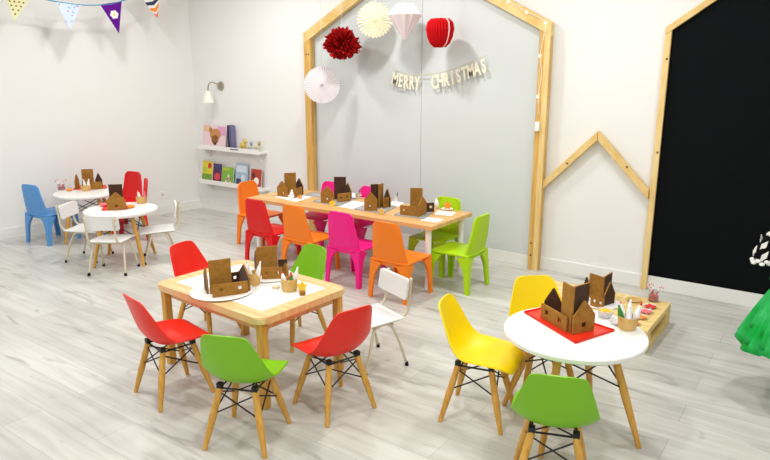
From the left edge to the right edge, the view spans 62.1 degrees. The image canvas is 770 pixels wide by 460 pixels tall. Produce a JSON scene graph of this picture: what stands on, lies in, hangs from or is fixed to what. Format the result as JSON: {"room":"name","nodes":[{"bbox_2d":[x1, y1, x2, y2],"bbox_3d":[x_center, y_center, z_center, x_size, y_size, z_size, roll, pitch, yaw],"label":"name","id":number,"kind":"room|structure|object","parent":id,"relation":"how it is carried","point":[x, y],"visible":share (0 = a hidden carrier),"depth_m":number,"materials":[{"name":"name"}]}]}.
{"room":"children's room","nodes":[
{"label":"children's room","id":0,"kind":"room"},
{"bbox_2d":[0,0,201,228],"bbox_3d":[-4.804,-1.090,5.245,7.145,2.850,0.100,-13,19,-43],"label":"wall","id":1,"kind":"structure","parent":0,"point":[89,94],"depth_m":6.83,"materials":[{"name":"white paint"}]},
{"bbox_2d":[0,200,201,238],"bbox_3d":[-4.770,0.257,5.522,7.125,0.100,0.016,-13,19,-43],"label":"baseboard","id":2,"kind":"structure","parent":1,"relation":"attached to","point":[18,231],"depth_m":6.81,"materials":[{"name":"white"}]},
{"bbox_2d":[159,191,165,198],"bbox_3d":[-2.628,-0.415,7.554,0.080,0.080,0.010,-13,19,-43],"label":"wall outlet","id":3,"kind":"object","parent":1,"relation":"attached to","point":[162,194],"visible":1,"depth_m":7.55,"materials":[{"name":"white paint"}]},
{"bbox_2d":[0,208,769,459],"bbox_3d":[-1.105,0.966,3.021,10.361,0.100,7.300,10,17,35],"label":"floor","id":4,"kind":"structure","parent":0,"point":[72,344],"depth_m":3.49,"materials":[{"name":"laminate"}]},
{"bbox_2d":[21,184,81,245],"bbox_3d":[-3.301,-0.183,6.296,0.344,0.592,0.388,7,15,26],"label":"plastic chair","id":5,"kind":"object","parent":4,"relation":"on","point":[35,206],"visible":0.93,"depth_m":6.14,"materials":[{"name":"blue"}]},
{"bbox_2d":[55,200,113,262],"bbox_3d":[-2.671,0.009,5.698,0.359,0.504,0.328,1,14,4],"label":"chair","id":6,"kind":"object","parent":4,"relation":"on","point":[70,208],"visible":0.66,"depth_m":5.61,"materials":[{"name":"white laminate"}]},
{"bbox_2d":[53,187,116,243],"bbox_3d":[-2.968,-0.149,6.416,0.604,0.470,0.604,7,16,28],"label":"round table","id":7,"kind":"object","parent":4,"relation":"on","point":[95,194],"visible":0.68,"depth_m":6.23,"materials":[{"name":"white paint"}]},
{"bbox_2d":[57,184,65,190],"bbox_3d":[-3.259,-0.429,6.447,0.072,0.060,0.072,10,17,35],"label":"glass jar","id":8,"kind":"object","parent":7,"relation":"on","point":[60,187],"visible":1,"depth_m":6.42,"materials":[{"name":"white"}]},
{"bbox_2d":[81,184,90,190],"bbox_3d":[-2.999,-0.424,6.418,0.095,0.062,0.095,10,17,35],"label":"wooden cup","id":9,"kind":"object","parent":7,"relation":"on","point":[86,187],"visible":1,"depth_m":6.38,"materials":[{"name":"brown wood"}]},
{"bbox_2d":[73,185,106,189],"bbox_3d":[-3.031,-0.443,6.612,0.319,0.009,0.214,-4,14,-16],"label":"serving tray","id":10,"kind":"object","parent":7,"relation":"on","point":[104,186],"visible":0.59,"depth_m":6.55,"materials":[{"name":"red"}]},
{"bbox_2d":[74,169,102,188],"bbox_3d":[-3.011,-0.519,6.524,0.260,0.190,0.122,0,14,0],"label":"gingerbread house","id":11,"kind":"object","parent":10,"relation":"on","point":[87,174],"visible":0.96,"depth_m":6.54,"materials":[{"name":"food"}]},
{"bbox_2d":[83,216,139,275],"bbox_3d":[-2.274,0.104,5.303,0.328,0.504,0.359,0,14,1],"label":"chair","id":12,"kind":"object","parent":4,"relation":"on","point":[91,223],"visible":1,"depth_m":5.18,"materials":[{"name":"white laminate"}]},
{"bbox_2d":[83,202,157,267],"bbox_3d":[-2.298,0.043,5.623,0.604,0.470,0.604,11,17,37],"label":"round table","id":13,"kind":"object","parent":4,"relation":"on","point":[139,210],"visible":0.76,"depth_m":5.47,"materials":[{"name":"white paint"}]},
{"bbox_2d":[101,206,126,210],"bbox_3d":[-2.371,-0.213,5.660,0.208,0.009,0.333,-4,14,-15],"label":"serving tray","id":14,"kind":"object","parent":13,"relation":"on","point":[104,208],"visible":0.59,"depth_m":5.53,"materials":[{"name":"red"}]},
{"bbox_2d":[107,184,125,209],"bbox_3d":[-2.326,-0.288,5.556,0.150,0.195,0.172,-3,14,-14],"label":"gingerbread house","id":15,"kind":"object","parent":14,"relation":"on","point":[115,198],"visible":1,"depth_m":5.50,"materials":[{"name":"food"}]},
{"bbox_2d":[136,196,145,203],"bbox_3d":[-2.208,-0.273,5.797,0.091,0.062,0.091,10,17,35],"label":"wooden cup","id":16,"kind":"object","parent":13,"relation":"on","point":[140,200],"visible":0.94,"depth_m":5.76,"materials":[{"name":"brown wood"}]},
{"bbox_2d":[97,171,148,233],"bbox_3d":[-2.791,-0.305,6.802,0.344,0.592,0.388,7,15,27],"label":"plastic chair","id":17,"kind":"object","parent":4,"relation":"on","point":[132,179],"visible":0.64,"depth_m":6.90,"materials":[{"name":"red"}]},
{"bbox_2d":[112,178,147,240],"bbox_3d":[-2.550,-0.206,6.391,0.388,0.592,0.344,-5,15,-22],"label":"plastic chair","id":18,"kind":"object","parent":4,"relation":"on","point":[145,187],"visible":0.27,"depth_m":6.32,"materials":[{"name":"red"}]},
{"bbox_2d":[140,200,180,264],"bbox_3d":[-1.984,0.013,5.680,0.359,0.504,0.328,-5,14,-20],"label":"chair","id":19,"kind":"object","parent":4,"relation":"on","point":[164,229],"visible":0.91,"depth_m":5.61,"materials":[{"name":"white laminate"}]},
{"bbox_2d":[123,293,215,411],"bbox_3d":[-1.095,0.566,3.256,0.379,0.568,0.333,-13,19,-43],"label":"shell chair","id":20,"kind":"object","parent":4,"relation":"on","point":[172,331],"visible":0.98,"depth_m":3.23,"materials":[{"name":"red"}]},
{"bbox_2d":[169,240,240,333],"bbox_3d":[-1.137,0.374,4.047,0.379,0.568,0.333,6,15,25],"label":"shell chair","id":21,"kind":"object","parent":4,"relation":"on","point":[186,257],"visible":0.38,"depth_m":4.06,"materials":[{"name":"red"}]},
{"bbox_2d":[200,334,291,458],"bbox_3d":[-0.623,0.665,2.848,0.333,0.568,0.379,3,14,12],"label":"shell chair","id":22,"kind":"object","parent":4,"relation":"on","point":[234,360],"visible":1,"depth_m":2.73,"materials":[{"name":"green"}]},
{"bbox_2d":[158,260,343,409],"bbox_3d":[-0.739,0.535,3.561,0.890,0.483,0.615,11,17,38],"label":"wooden table","id":23,"kind":"object","parent":4,"relation":"on","point":[264,308],"visible":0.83,"depth_m":3.32,"materials":[{"name":"brown wood"}]},
{"bbox_2d":[189,283,253,300],"bbox_3d":[-0.863,0.324,3.388,0.330,0.010,0.330,10,17,35],"label":"dinner plate","id":24,"kind":"object","parent":23,"relation":"on","point":[199,292],"visible":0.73,"depth_m":3.33,"materials":[{"name":"ceramic"}]},
{"bbox_2d":[203,258,250,297],"bbox_3d":[-0.839,0.231,3.394,0.223,0.180,0.200,-6,15,-23],"label":"gingerbread house","id":25,"kind":"object","parent":24,"relation":"on","point":[222,282],"visible":1,"depth_m":3.34,"materials":[{"name":"food"}]},
{"bbox_2d":[249,270,260,286],"bbox_3d":[-0.727,0.264,3.502,0.093,0.072,0.093,10,17,35],"label":"wooden cup","id":26,"kind":"object","parent":23,"relation":"on","point":[254,278],"visible":0.44,"depth_m":3.47,"materials":[{"name":"brown wood"}]},
{"bbox_2d":[255,261,260,276],"bbox_3d":[-0.690,0.229,3.478,0.032,0.127,0.032,-6,15,-23],"label":"bag","id":27,"kind":"object","parent":26,"relation":"in","point":[258,271],"visible":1,"depth_m":3.46,"materials":[{"name":"white"}]},
{"bbox_2d":[260,270,292,281],"bbox_3d":[-0.663,0.259,3.658,0.270,0.008,0.270,10,17,35],"label":"dinner plate","id":28,"kind":"object","parent":23,"relation":"on","point":[261,279],"visible":0.27,"depth_m":3.57,"materials":[{"name":"ceramic"}]},
{"bbox_2d":[254,245,288,278],"bbox_3d":[-0.649,0.178,3.641,0.200,0.168,0.136,-2,14,-6],"label":"gingerbread house","id":29,"kind":"object","parent":28,"relation":"on","point":[270,268],"visible":0.91,"depth_m":3.64,"materials":[{"name":"food"}]},
{"bbox_2d":[281,276,297,292],"bbox_3d":[-0.509,0.290,3.405,0.091,0.068,0.091,10,17,35],"label":"wooden cup","id":30,"kind":"object","parent":23,"relation":"on","point":[287,286],"visible":0.9,"depth_m":3.37,"materials":[{"name":"brown wood"}]},
{"bbox_2d":[293,267,297,279],"bbox_3d":[-0.477,0.252,3.401,0.029,0.118,0.029,10,17,35],"label":"bag","id":31,"kind":"object","parent":30,"relation":"in","point":[295,276],"visible":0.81,"depth_m":3.39,"materials":[{"name":"white"}]},
{"bbox_2d":[297,281,307,290],"bbox_3d":[-0.441,0.297,3.399,0.058,0.055,0.018,0,14,0],"label":"star cookie","id":32,"kind":"object","parent":23,"relation":"on","point":[302,286],"visible":0.95,"depth_m":3.39,"materials":[{"name":"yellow food"}]},
{"bbox_2d":[237,180,282,246],"bbox_3d":[-1.208,-0.162,6.211,0.388,0.592,0.344,10,17,35],"label":"plastic chair","id":33,"kind":"object","parent":4,"relation":"on","point":[245,189],"visible":0.59,"depth_m":6.20,"materials":[{"name":"orange"}]},
{"bbox_2d":[245,198,300,259],"bbox_3d":[-0.988,-0.004,5.555,0.344,0.592,0.388,10,17,35],"label":"plastic chair","id":34,"kind":"object","parent":4,"relation":"on","point":[258,221],"visible":0.88,"depth_m":5.40,"materials":[{"name":"red"}]},
{"bbox_2d":[268,244,326,351],"bbox_3d":[-0.552,0.402,3.934,0.333,0.568,0.379,13,19,42],"label":"shell chair","id":35,"kind":"object","parent":4,"relation":"on","point":[310,262],"visible":0.34,"depth_m":3.99,"materials":[{"name":"green"}]},
{"bbox_2d":[281,204,339,268],"bbox_3d":[-0.633,0.054,5.319,0.344,0.592,0.388,10,17,35],"label":"plastic chair","id":36,"kind":"object","parent":4,"relation":"on","point":[295,224],"visible":0.83,"depth_m":5.17,"materials":[{"name":"orange"}]},
{"bbox_2d":[295,181,333,246],"bbox_3d":[-0.618,-0.149,6.154,0.344,0.592,0.388,10,17,35],"label":"plastic chair","id":37,"kind":"object","parent":4,"relation":"on","point":[319,218],"visible":0.2,"depth_m":6.01,"materials":[{"name":"pink"}]},
{"bbox_2d":[291,305,376,427],"bbox_3d":[-0.250,0.599,3.119,0.333,0.568,0.379,-11,17,-38],"label":"shell chair","id":38,"kind":"object","parent":4,"relation":"on","point":[348,329],"visible":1,"depth_m":3.00,"materials":[{"name":"red"}]},
{"bbox_2d":[325,211,385,289],"bbox_3d":[-0.240,0.115,5.067,0.344,0.592,0.388,10,17,35],"label":"plastic chair","id":39,"kind":"object","parent":4,"relation":"on","point":[343,238],"visible":0.91,"depth_m":4.91,"materials":[{"name":"pink"}]},
{"bbox_2d":[247,189,471,288],"bbox_3d":[-0.276,0.027,5.603,1.990,0.510,0.620,10,17,35],"label":"table","id":40,"kind":"object","parent":4,"relation":"on","point":[307,204],"visible":0.41,"depth_m":5.22,"materials":[{"name":"brown wood"}]},
{"bbox_2d":[276,195,309,201],"bbox_3d":[-0.837,-0.303,5.880,0.249,0.002,0.412,-13,18,-42],"label":"paper sheet","id":41,"kind":"object","parent":40,"relation":"on","point":[297,199],"visible":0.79,"depth_m":5.80,"materials":[{"name":"white"}]},
{"bbox_2d":[277,172,303,197],"bbox_3d":[-0.857,-0.417,5.911,0.198,0.205,0.200,10,17,35],"label":"gingerbread house","id":42,"kind":"object","parent":41,"relation":"on","point":[289,183],"visible":0.97,"depth_m":5.94,"materials":[{"name":"food"}]},
{"bbox_2d":[306,192,320,197],"bbox_3d":[-0.626,-0.329,5.977,0.256,0.006,0.177,10,17,35],"label":"baking tray","id":43,"kind":"object","parent":40,"relation":"on","point":[313,194],"visible":0.55,"depth_m":5.99,"materials":[{"name":"grey"}]},
{"bbox_2d":[313,198,355,205],"bbox_3d":[-0.446,-0.264,5.709,0.404,0.006,0.347,10,17,35],"label":"baking tray","id":44,"kind":"object","parent":40,"relation":"on","point":[318,200],"visible":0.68,"depth_m":5.62,"materials":[{"name":"grey"}]},
{"bbox_2d":[321,177,351,202],"bbox_3d":[-0.409,-0.358,5.662,0.162,0.205,0.322,10,17,35],"label":"gingerbread house","id":45,"kind":"object","parent":44,"relation":"on","point":[342,192],"visible":0.98,"depth_m":5.69,"materials":[{"name":"food"}]},
{"bbox_2d":[338,200,363,208],"bbox_3d":[-0.264,-0.216,5.518,0.210,0.002,0.362,5,15,21],"label":"paper sheet","id":46,"kind":"object","parent":40,"relation":"on","point":[352,204],"visible":0.86,"depth_m":5.54,"materials":[{"name":"white"}]},
{"bbox_2d":[354,205,395,212],"bbox_3d":[-0.074,-0.184,5.379,0.354,0.006,0.293,10,17,35],"label":"baking tray","id":47,"kind":"object","parent":40,"relation":"on","point":[361,208],"visible":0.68,"depth_m":5.36,"materials":[{"name":"grey"}]},
{"bbox_2d":[364,183,390,210],"bbox_3d":[-0.063,-0.279,5.346,0.128,0.200,0.273,10,17,35],"label":"gingerbread house","id":48,"kind":"object","parent":47,"relation":"on","point":[375,198],"visible":1,"depth_m":5.36,"materials":[{"name":"food"}]},
{"bbox_2d":[391,201,402,206],"bbox_3d":[0.094,-0.230,5.579,0.120,0.002,0.267,4,14,17],"label":"paper sheet","id":49,"kind":"object","parent":40,"relation":"on","point":[397,204],"visible":0.71,"depth_m":5.58,"materials":[{"name":"white"}]},
{"bbox_2d":[394,210,432,218],"bbox_3d":[0.256,-0.134,5.171,0.275,0.006,0.332,7,15,26],"label":"baking tray","id":50,"kind":"object","parent":40,"relation":"on","point":[427,214],"visible":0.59,"depth_m":5.08,"materials":[{"name":"grey"}]},
{"bbox_2d":[400,188,433,216],"bbox_3d":[0.263,-0.232,5.161,0.175,0.195,0.268,10,17,35],"label":"gingerbread house","id":51,"kind":"object","parent":50,"relation":"on","point":[418,207],"visible":1,"depth_m":5.14,"materials":[{"name":"food"}]},
{"bbox_2d":[420,217,443,222],"bbox_3d":[0.365,-0.078,4.949,0.160,0.002,0.138,10,17,35],"label":"paper sheet","id":52,"kind":"object","parent":40,"relation":"on","point":[428,219],"visible":1,"depth_m":4.96,"materials":[{"name":"white"}]},
{"bbox_2d":[434,210,455,215],"bbox_3d":[0.486,-0.137,5.194,0.159,0.002,0.170,5,14,19],"label":"paper sheet","id":53,"kind":"object","parent":40,"relation":"on","point":[447,213],"visible":1,"depth_m":5.18,"materials":[{"name":"white"}]},
{"bbox_2d":[353,186,374,238],"bbox_3d":[-0.236,-0.084,5.887,0.344,0.592,0.388,10,17,35],"label":"plastic chair","id":54,"kind":"object","parent":4,"relation":"on","point":[359,224],"visible":0.26,"depth_m":5.80,"materials":[{"name":"pink"}]},
{"bbox_2d":[365,268,412,373],"bbox_3d":[-0.058,0.509,3.632,0.359,0.504,0.328,-9,16,-32],"label":"chair","id":55,"kind":"object","parent":4,"relation":"on","point":[400,286],"visible":0.66,"depth_m":3.60,"materials":[{"name":"plastic"}]},
{"bbox_2d":[368,221,432,305],"bbox_3d":[0.110,0.197,4.726,0.344,0.592,0.388,10,17,35],"label":"plastic chair","id":56,"kind":"object","parent":4,"relation":"on","point":[387,240],"visible":0.9,"depth_m":4.58,"materials":[{"name":"orange"}]},
{"bbox_2d":[408,196,460,277],"bbox_3d":[0.438,0.042,5.366,0.344,0.592,0.388,10,17,35],"label":"plastic chair","id":57,"kind":"object","parent":4,"relation":"on","point":[440,236],"visible":0.48,"depth_m":5.33,"materials":[{"name":"green"}]},
{"bbox_2d":[431,213,489,295],"bbox_3d":[0.586,0.148,4.929,0.388,0.592,0.344,10,17,35],"label":"plastic chair","id":58,"kind":"object","parent":4,"relation":"on","point":[475,247],"visible":0.95,"depth_m":4.82,"materials":[{"name":"green"}]},
{"bbox_2d":[438,294,522,434],"bbox_3d":[0.447,0.616,3.050,0.379,0.568,0.333,6,15,22],"label":"shell chair","id":59,"kind":"object","parent":4,"relation":"on","point":[468,345],"visible":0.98,"depth_m":3.05,"materials":[{"name":"yellow"}]},
{"bbox_2d":[508,275,573,382],"bbox_3d":[0.808,0.559,3.284,0.333,0.568,0.379,-1,14,-6],"label":"shell chair","id":60,"kind":"object","parent":4,"relation":"on","point":[529,291],"visible":0.3,"depth_m":3.38,"materials":[{"name":"yellow"}]},
{"bbox_2d":[511,373,599,459],"bbox_3d":[0.660,0.749,2.500,0.333,0.568,0.379,4,14,14],"label":"shell chair","id":61,"kind":"object","parent":4,"relation":"on","point":[548,400],"visible":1,"depth_m":2.34,"materials":[{"name":"green"}]},
{"bbox_2d":[502,307,648,457],"bbox_3d":[0.858,0.686,2.955,0.630,0.476,0.630,-2,14,-9],"label":"round table","id":62,"kind":"object","parent":4,"relation":"on","point":[617,347],"visible":0.73,"depth_m":2.79,"materials":[{"name":"white paint"}]},
{"bbox_2d":[524,307,614,343],"bbox_3d":[0.822,0.430,2.976,0.256,0.011,0.388,-9,16,-32],"label":"serving tray","id":63,"kind":"object","parent":62,"relation":"on","point":[599,330],"visible":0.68,"depth_m":2.88,"materials":[{"name":"red"}]},
{"bbox_2d":[541,282,594,334],"bbox_3d":[0.833,0.329,2.943,0.129,0.212,0.248,-6,15,-22],"label":"gingerbread house","id":64,"kind":"object","parent":63,"relation":"on","point":[576,316],"visible":1,"depth_m":2.86,"materials":[{"name":"food"}]},
{"bbox_2d":[596,307,613,318],"bbox_3d":[1.049,0.398,3.054,0.080,0.036,0.079,10,17,35],"label":"bowl","id":65,"kind":"object","parent":62,"relation":"on","point":[603,315],"visible":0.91,"depth_m":3.03,"materials":[{"name":"ceramic"}]},
{"bbox_2d":[609,319,617,325],"bbox_3d":[1.071,0.430,2.971,0.056,0.014,0.056,10,17,35],"label":"dish","id":66,"kind":"object","parent":62,"relation":"on","point":[612,321],"visible":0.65,"depth_m":2.98,"materials":[{"name":"ceramic"}]},
{"bbox_2d":[618,313,637,330],"bbox_3d":[1.104,0.420,2.913,0.089,0.060,0.089,10,17,35],"label":"wooden cup","id":67,"kind":"object","parent":62,"relation":"on","point":[624,324],"visible":0.84,"depth_m":2.88,"materials":[{"name":"brown wood"}]},
{"bbox_2d":[618,305,623,317],"bbox_3d":[1.074,0.388,2.916,0.031,0.098,0.027,10,17,35],"label":"bag","id":68,"kind":"object","parent":67,"relation":"in","point":[620,312],"visible":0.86,"depth_m":2.91,"materials":[{"name":"green"}]},
{"bbox_2d":[625,305,631,318],"bbox_3d":[1.095,0.389,2.877,0.027,0.113,0.031,10,17,35],"label":"bag","id":69,"kind":"object","parent":67,"relation":"in","point":[629,313],"visible":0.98,"depth_m":2.86,"materials":[{"name":"white"}]},
{"bbox_2d":[632,302,641,318],"bbox_3d":[1.139,0.383,2.895,0.035,0.118,0.027,10,17,35],"label":"bag","id":70,"kind":"object","parent":67,"relation":"in","point":[637,312],"visible":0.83,"depth_m":2.88,"materials":[{"name":"white"}]},
{"bbox_2d":[555,281,670,353],"bbox_3d":[1.384,0.550,4.218,0.800,0.145,0.600,10,17,35],"label":"table","id":71,"kind":"object","parent":4,"relation":"on","point":[655,322],"visible":0.31,"depth_m":4.10,"materials":[{"name":"brown wood"}]},
{"bbox_2d":[588,297,619,308],"bbox_3d":[1.412,0.476,4.202,0.260,0.006,0.260,10,17,35],"label":"paper plate","id":72,"kind":"object","parent":71,"relation":"on","point":[616,303],"visible":0.34,"depth_m":4.15,"materials":[{"name":"white"}]},
{"bbox_2d":[584,272,614,307],"bbox_3d":[1.409,0.388,4.214,0.198,0.168,0.297,10,17,35],"label":"gingerbread house","id":73,"kind":"object","parent":72,"relation":"on","point":[601,289],"visible":0.91,"depth_m":4.20,"materials":[{"name":"food"}]},
{"bbox_2d":[626,297,641,302],"bbox_3d":[1.649,0.465,4.238,0.100,0.012,0.100,10,17,35],"label":"wooden plate","id":74,"kind":"object","parent":71,"relation":"on","point":[634,299],"visible":0.91,"depth_m":4.25,"materials":[{"name":"brown wood"}]},
{"bbox_2d":[648,289,659,302],"bbox_3d":[1.775,0.436,4.231,0.068,0.070,0.068,10,17,35],"label":"glass jar","id":75,"kind":"object","parent":71,"relation":"on","point":[653,297],"visible":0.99,"depth_m":4.21,"materials":[{"name":"glass"}]},
{"bbox_2d":[734,231,769,358],"bbox_3d":[2.018,0.395,3.126,0.500,0.960,0.489,6,15,24],"label":"stand","id":76,"kind":"object","parent":4,"relation":"on","point":[753,334],"visible":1,"depth_m":3.12,"materials":[{"name":"fabric"}]},
{"bbox_2d":[188,0,704,273],"bbox_3d":[1.332,-1.069,5.159,9.200,2.850,0.100,10,17,35],"label":"wall","id":77,"kind":"structure","parent":0,"point":[607,56],"depth_m":5.12,"materials":[{"name":"white paint"}]},
{"bbox_2d":[203,81,223,102],"bbox_3d":[-1.972,-1.580,7.320,0.237,0.234,0.132,-7,15,-28],"label":"wall lamp","id":78,"kind":"object","parent":77,"relation":"attached to","point":[208,98],"visible":1,"depth_m":7.28,"materials":[{"name":"silver metal"}]},
{"bbox_2d":[197,144,266,162],"bbox_3d":[-1.770,-0.881,7.366,1.050,0.154,0.120,10,17,35],"label":"wall shelf","id":79,"kind":"object","parent":77,"relation":"attached to","point":[206,148],"visible":1,"depth_m":7.27,"materials":[{"name":"white paint"}]},
{"bbox_2d":[203,125,226,146],"bbox_3d":[-1.996,-1.099,7.502,0.402,0.254,0.052,10,17,35],"label":"picture book","id":80,"kind":"object","parent":79,"relation":"on","point":[213,135],"visible":0.85,"depth_m":7.49,"materials":[{"name":"pink paper"}]},
{"bbox_2d":[211,135,218,143],"bbox_3d":[-1.990,-1.059,7.491,0.128,0.097,0.017,10,17,35],"label":"picture","id":81,"kind":"object","parent":80,"relation":"attached to","point":[214,138],"depth_m":7.49,"materials":[{"name":"brown"}]},
{"bbox_2d":[210,129,220,140],"bbox_3d":[-1.985,-1.115,7.485,0.192,0.137,0.023,10,17,35],"label":"picture","id":82,"kind":"object","parent":80,"relation":"attached to","point":[215,134],"depth_m":7.48,"materials":[{"name":"brown paper"}]},
{"bbox_2d":[217,127,225,135],"bbox_3d":[-1.897,-1.145,7.421,0.144,0.101,0.018,10,17,35],"label":"picture","id":83,"kind":"object","parent":80,"relation":"attached to","point":[221,131],"depth_m":7.42,"materials":[{"name":"pink"}]},
{"bbox_2d":[229,125,235,147],"bbox_3d":[-1.740,-1.057,7.302,0.022,0.265,0.080,10,17,35],"label":"upright book","id":84,"kind":"object","parent":79,"relation":"on","point":[232,133],"visible":0.84,"depth_m":7.29,"materials":[{"name":"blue paper"}]},
{"bbox_2d":[239,139,246,148],"bbox_3d":[-1.594,-0.965,7.202,0.113,0.135,0.054,10,17,35],"label":"animal","id":85,"kind":"object","parent":79,"relation":"on","point":[242,144],"visible":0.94,"depth_m":7.18},
{"bbox_2d":[254,141,260,151],"bbox_3d":[-1.409,-0.925,7.074,0.098,0.116,0.048,10,17,35],"label":"animal","id":86,"kind":"object","parent":79,"relation":"on","point":[256,147],"visible":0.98,"depth_m":7.06},
{"bbox_2d":[199,179,269,194],"bbox_3d":[-1.766,-0.481,7.460,1.080,0.154,0.120,10,17,35],"label":"wall shelf","id":87,"kind":"object","parent":77,"relation":"attached to","point":[209,183],"visible":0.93,"depth_m":7.46,"materials":[{"name":"white paint"}]},
{"bbox_2d":[202,160,213,179],"bbox_3d":[-2.131,-0.713,7.693,0.186,0.234,0.050,10,17,35],"label":"picture book","id":88,"kind":"object","parent":87,"relation":"on","point":[207,170],"visible":0.84,"depth_m":7.68,"materials":[{"name":"yellow paper"}]},
{"bbox_2d":[202,173,211,179],"bbox_3d":[-2.142,-0.639,7.695,0.174,0.077,0.014,10,17,35],"label":"picture","id":89,"kind":"object","parent":88,"relation":"attached to","point":[208,176],"depth_m":7.69,"materials":[{"name":"green paper"}]},
{"bbox_2d":[213,163,222,180],"bbox_3d":[-1.982,-0.677,7.589,0.151,0.215,0.046,10,17,35],"label":"picture book","id":90,"kind":"object","parent":87,"relation":"on","point":[217,172],"visible":0.77,"depth_m":7.58,"materials":[{"name":"purple paper"}]},
{"bbox_2d":[214,173,219,179],"bbox_3d":[-1.990,-0.632,7.588,0.105,0.088,0.015,10,17,35],"label":"picture","id":91,"kind":"object","parent":90,"relation":"attached to","point":[216,175],"depth_m":7.59,"materials":[{"name":"red"}]},
{"bbox_2d":[221,166,234,182],"bbox_3d":[-1.837,-0.640,7.488,0.201,0.190,0.042,10,17,35],"label":"picture book","id":92,"kind":"object","parent":87,"relation":"on","point":[227,172],"visible":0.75,"depth_m":7.48,"materials":[{"name":"green paper"}]},
{"bbox_2d":[235,163,247,183],"bbox_3d":[-1.648,-0.638,7.354,0.191,0.249,0.051,10,17,35],"label":"picture book","id":93,"kind":"object","parent":87,"relation":"on","point":[241,169],"visible":0.78,"depth_m":7.35,"materials":[{"name":"blue paper"}]},
{"bbox_2d":[237,165,246,172],"bbox_3d":[-1.645,-0.702,7.341,0.160,0.079,0.014,10,17,35],"label":"picture","id":94,"kind":"object","parent":93,"relation":"attached to","point":[240,168],"depth_m":7.34,"materials":[{"name":"white"}]},
{"bbox_2d":[251,169,262,186],"bbox_3d":[-1.451,-0.582,7.217,0.171,0.205,0.044,10,17,35],"label":"picture book","id":95,"kind":"object","parent":87,"relation":"on","point":[256,174],"visible":0.68,"depth_m":7.20,"materials":[{"name":"red paper"}]},
{"bbox_2d":[314,0,422,234],"bbox_3d":[-0.199,-1.250,6.180,1.306,2.504,0.011,10,17,35],"label":"wall panel","id":96,"kind":"object","parent":77,"relation":"attached to","point":[369,133],"visible":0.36,"depth_m":6.13,"materials":[{"name":"white paint"}]},
{"bbox_2d":[303,0,553,270],"bbox_3d":[0.245,-1.138,5.820,2.587,2.672,0.070,10,17,35],"label":"frame","id":97,"kind":"object","parent":77,"relation":"attached to","point":[540,137],"visible":0.97,"depth_m":5.26,"materials":[{"name":"brown wood"}]},
{"bbox_2d":[420,0,539,253],"bbox_3d":[0.796,-1.060,5.487,1.140,2.462,0.011,10,17,35],"label":"wall panel","id":98,"kind":"object","parent":77,"relation":"attached to","point":[477,132],"visible":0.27,"depth_m":5.48,"materials":[{"name":"white paint"}]},
{"bbox_2d":[392,55,485,89],"bbox_3d":[0.454,-1.376,5.611,0.963,0.287,0.014,10,17,35],"label":"banner","id":99,"kind":"object","parent":98,"relation":"attached to","point":[470,71],"visible":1,"depth_m":5.58,"materials":[{"name":"white paper"}]},
{"bbox_2d":[202,199,762,307],"bbox_3d":[1.383,0.290,5.377,8.990,0.106,0.016,10,17,35],"label":"baseboard","id":100,"kind":"structure","parent":77,"relation":"attached to","point":[720,294],"depth_m":5.06,"materials":[{"name":"white"}]},
{"bbox_2d":[505,0,545,130],"bbox_3d":[0.972,-1.408,5.162,0.657,1.182,0.028,10,17,35],"label":"fairy lights","id":101,"kind":"object","parent":77,"relation":"attached to","point":[537,124],"visible":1,"depth_m":5.04,"materials":[{"name":"white paint"}]},
{"bbox_2d":[543,131,649,198],"bbox_3d":[1.633,-0.520,4.952,0.822,0.487,0.050,10,17,35],"label":"frame","id":102,"kind":"object","parent":77,"relation":"attached to","point":[598,136],"visible":1,"depth_m":4.87,"materials":[{"name":"brown wood"}]},
{"bbox_2d":[640,0,716,288],"bbox_3d":[2.785,-0.689,4.071,2.000,2.624,0.026,10,17,35],"label":"frame","id":103,"kind":"object","parent":77,"relation":"attached to","point":[668,32],"visible":1,"depth_m":4.64,"materials":[{"name":"brown wood"}]},
{"bbox_2d":[648,0,769,294],"bbox_3d":[2.795,-0.724,4.085,1.950,2.468,0.011,10,17,35],"label":"blackboard","id":104,"kind":"object","parent":77,"relation":"attached to","point":[712,210],"visible":1,"depth_m":4.47,"materials":[{"name":"black"}]},
{"bbox_3d":[-1.105,-1.901,2.326,10.361,0.100,7.300,10,17,35],"label":"ceiling","id":105,"kind":"structure","parent":0,"visible":0},
{"bbox_2d":[7,0,158,32],"bbox_3d":[-2.821,-2.458,6.343,2.625,0.966,0.017,-13,19,-43],"label":"bunting","id":106,"kind":"object","parent":105,"relation":"hanging from","point":[69,11],"visible":1,"depth_m":6.23,"materials":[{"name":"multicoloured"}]},
{"bbox_2d":[304,9,339,102],"bbox_3d":[-0.603,-1.956,5.984,0.344,1.515,0.046,-1,14,-3],"label":"fan","id":107,"kind":"object","parent":105,"relation":"hanging from","point":[321,84],"visible":1,"depth_m":6.11,"materials":[{"name":"paper"}]},
{"bbox_2d":[323,0,361,59],"bbox_3d":[-0.401,-2.111,5.793,0.347,1.123,0.372,10,17,35],"label":"pompom","id":108,"kind":"object","parent":105,"relation":"hanging from","point":[341,43],"visible":1,"depth_m":5.82,"materials":[{"name":"red"}]},
{"bbox_2d":[357,0,391,38],"bbox_3d":[-0.092,-2.150,5.558,0.316,0.937,0.046,-1,14,-3],"label":"fan","id":109,"kind":"object","parent":105,"relation":"hanging from","point":[373,19],"visible":0.98,"depth_m":5.62,"materials":[{"name":"paper"}]},
{"bbox_2d":[388,3,421,39],"bbox_3d":[0.172,-2.095,5.378,0.296,0.960,0.298,10,17,35],"label":"honeycomb ball","id":110,"kind":"object","parent":105,"relation":"hanging from","point":[404,16],"visible":1,"depth_m":5.37,"materials":[{"name":"white"}]},
{"bbox_2d":[426,0,453,47],"bbox_3d":[0.454,-2.012,5.189,0.236,1.032,0.235,10,17,35],"label":"honeycomb ball","id":111,"kind":"object","parent":105,"relation":"hanging from","point":[439,31],"visible":1,"depth_m":5.21,"materials":[{"name":"red"}]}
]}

